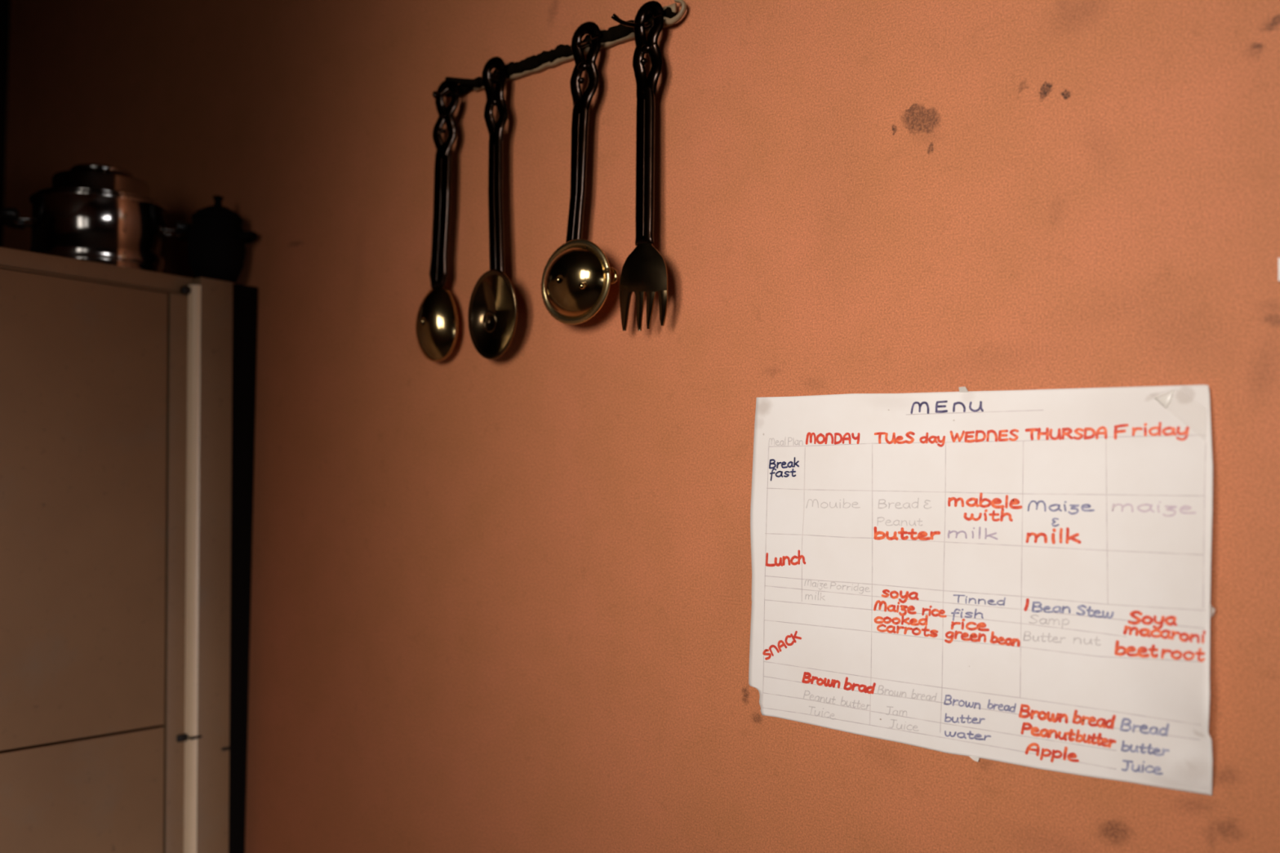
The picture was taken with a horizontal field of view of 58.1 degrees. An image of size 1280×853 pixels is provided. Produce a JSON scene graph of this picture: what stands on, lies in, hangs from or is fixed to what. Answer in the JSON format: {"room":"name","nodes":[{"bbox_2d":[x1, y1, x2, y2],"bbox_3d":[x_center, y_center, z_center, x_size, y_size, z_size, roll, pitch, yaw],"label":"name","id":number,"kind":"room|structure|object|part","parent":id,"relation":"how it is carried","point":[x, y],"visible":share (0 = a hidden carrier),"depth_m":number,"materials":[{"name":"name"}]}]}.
{"room":"kitchen","nodes":[
{"label":"kitchen","id":0,"kind":"room"},
{"bbox_2d":[0,0,10,247],"bbox_3d":[-1.931,0.148,1.306,0.150,2.620,2.500,0,-2,39],"label":"wall","id":1,"kind":"structure","parent":0,"point":[4,4],"depth_m":2.13,"materials":[{"name":"paint"}]},
{"bbox_2d":[3,0,1279,852],"bbox_3d":[0.423,0.172,0.929,4.000,2.620,0.150,0,-2,39],"label":"wall","id":2,"kind":"structure","parent":0,"point":[503,604],"depth_m":1.17,"materials":[{"name":"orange paint"}]},
{"bbox_2d":[432,0,686,99],"bbox_3d":[-0.105,-0.406,1.246,0.362,0.043,0.048,0,-2,39],"label":"rail","id":3,"kind":"object","parent":2,"relation":"attached to","point":[614,35],"visible":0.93,"depth_m":1.25,"materials":[{"name":"black metal"}]},
{"bbox_2d":[415,80,459,361],"bbox_3d":[-0.242,-0.242,1.348,0.069,0.331,0.023,0,-2,39],"label":"serving spoon","id":4,"kind":"object","parent":3,"relation":"hanging from","point":[437,317],"visible":1,"depth_m":1.34,"materials":[{"name":"brown metal"}]},
{"bbox_2d":[415,285,457,361],"bbox_3d":[-0.244,-0.122,1.345,0.069,0.091,0.023,0,-2,39],"label":"bowl","id":5,"kind":"object","parent":4,"relation":"on","point":[437,317],"depth_m":1.33,"materials":[{"name":"gold metal"}]},
{"bbox_3d":[-0.229,-0.284,1.346,0.043,0.246,0.011,0,-2,39],"label":"handle","id":6,"kind":"part","parent":4,"relation":"part of","materials":[{"name":"brown metal"}]},
{"bbox_2d":[467,56,517,359],"bbox_3d":[-0.160,-0.246,1.283,0.020,0.344,0.089,2,-2,-41],"label":"spoon","id":7,"kind":"object","parent":3,"relation":"hanging from","point":[492,314],"visible":1,"depth_m":1.28,"materials":[{"name":"brown metal"}]},
{"bbox_2d":[467,269,517,359],"bbox_3d":[-0.164,-0.124,1.278,0.014,0.099,0.089,2,-2,-43],"label":"bowl","id":8,"kind":"object","parent":7,"relation":"on","point":[492,314],"depth_m":1.28,"materials":[{"name":"gold metal"}]},
{"bbox_3d":[-0.164,-0.290,1.292,0.047,0.255,0.015,0,-2,39],"label":"handle","id":9,"kind":"part","parent":7,"relation":"part of","materials":[{"name":"brown metal"}]},
{"bbox_2d":[541,21,617,324],"bbox_3d":[-0.068,-0.267,1.196,0.106,0.321,0.042,0,-2,39],"label":"ladle","id":10,"kind":"object","parent":3,"relation":"hanging from","point":[576,282],"visible":1,"depth_m":1.20,"materials":[{"name":"brown metal"}]},
{"bbox_2d":[544,245,604,318],"bbox_3d":[-0.074,-0.150,1.192,0.090,0.076,0.030,-1,-2,43],"label":"bowl","id":11,"kind":"object","parent":10,"relation":"on","point":[574,275],"depth_m":1.18,"materials":[{"name":"gold metal"}]},
{"bbox_3d":[-0.059,-0.308,1.210,0.042,0.238,0.011,0,-2,39],"label":"handle","id":12,"kind":"part","parent":10,"relation":"part of","materials":[{"name":"brown metal"}]},
{"bbox_2d":[619,0,667,330],"bbox_3d":[0.007,-0.263,1.151,0.064,0.333,0.019,0,-2,39],"label":"serving fork","id":13,"kind":"object","parent":3,"relation":"hanging from","point":[644,270],"visible":1,"depth_m":1.15,"materials":[{"name":"brown metal"}]},
{"bbox_3d":[0.006,-0.305,1.156,0.038,0.248,0.014,0,-2,39],"label":"handle","id":14,"kind":"part","parent":13,"relation":"part of","materials":[{"name":"brown metal"}]},
{"bbox_2d":[748,384,1215,795],"bbox_3d":[0.261,0.121,0.961,0.404,0.308,0.020,-1,-2,41],"label":"menu sheet","id":15,"kind":"object","parent":2,"relation":"attached to","point":[1017,577],"visible":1,"depth_m":0.94,"materials":[{"name":"paper"}]},
{"bbox_2d":[1278,257,1279,280],"bbox_3d":[0.535,-0.112,0.751,0.210,0.016,0.001,0,-2,39],"label":"paper sheet","id":16,"kind":"object","parent":2,"relation":"attached to","point":[1278,258],"visible":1,"depth_m":0.82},
{"bbox_3d":[-0.330,1.505,-0.026,4.300,0.120,2.500,0,-2,39],"label":"floor","id":17,"kind":"structure","parent":0,"visible":0},
{"bbox_2d":[0,246,232,852],"bbox_3d":[-1.095,0.620,1.328,0.564,1.702,1.062,0,-2,39],"label":"tall cabinet","id":18,"kind":"object","parent":17,"relation":"on","point":[116,381],"visible":1,"depth_m":1.45,"materials":[{"name":"beige paint"}]},
{"bbox_3d":[-0.909,0.885,1.151,0.020,1.048,0.916,0,-2,39],"label":"door","id":19,"kind":"part","parent":18,"relation":"part of","materials":[{"name":"beige paint"}]},
{"bbox_3d":[-0.906,0.085,1.161,0.020,0.580,0.907,0,-2,39],"label":"door","id":20,"kind":"part","parent":18,"relation":"part of","materials":[{"name":"beige paint"}]},
{"bbox_3d":[-0.891,-0.199,1.177,0.004,0.021,0.936,0,-2,39],"label":"rail","id":21,"kind":"part","parent":18,"relation":"part of","materials":[{"name":"beige paint"}]},
{"bbox_2d":[0,164,191,273],"bbox_3d":[-0.748,-0.282,1.597,0.187,0.152,0.241,0,-2,39],"label":"steel pot","id":22,"kind":"object","parent":18,"relation":"on","point":[99,213],"visible":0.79,"depth_m":1.53,"materials":[{"name":"silver metal"}]},
{"bbox_3d":[-0.748,-0.257,1.597,0.177,0.102,0.177,0,-2,39],"label":"pot","id":23,"kind":"part","parent":22,"relation":"part of","materials":[{"name":"silver metal"}]},
{"bbox_3d":[-0.747,-0.329,1.599,0.167,0.040,0.167,0,-2,39],"label":"lid","id":24,"kind":"part","parent":22,"relation":"part of","materials":[{"name":"silver metal"}]},
{"bbox_3d":[-0.747,-0.353,1.599,0.080,0.010,0.080,0,-2,39],"label":"lid knob","id":25,"kind":"part","parent":22,"relation":"part of","materials":[{"name":"silver metal"}]},
{"bbox_2d":[187,195,257,282],"bbox_3d":[-0.583,-0.261,1.600,0.087,0.121,0.080,0,-2,39],"label":"pot","id":26,"kind":"object","parent":18,"relation":"on","point":[217,241],"visible":0.94,"depth_m":1.57,"materials":[{"name":"black"}]},
{"bbox_3d":[-0.588,-0.243,1.601,0.076,0.085,0.076,0,-2,39],"label":"pot","id":27,"kind":"part","parent":26,"relation":"part of","materials":[{"name":"black metal"}]},
{"bbox_3d":[-0.587,-0.304,1.603,0.069,0.036,0.069,0,-2,39],"label":"lid","id":28,"kind":"part","parent":26,"relation":"part of","materials":[{"name":"black metal"}]},
{"bbox_3d":[-0.543,-0.264,1.601,0.023,0.015,0.042,1,-2,2],"label":"lug handle","id":29,"kind":"part","parent":26,"relation":"part of","materials":[{"name":"black metal"}]},
{"bbox_2d":[228,283,257,852],"bbox_3d":[-0.632,0.645,1.629,0.190,1.681,0.042,0,-2,39],"label":"board","id":30,"kind":"object","parent":17,"relation":"on","point":[245,298],"visible":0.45,"depth_m":1.58,"materials":[{"name":"black"}]}
]}

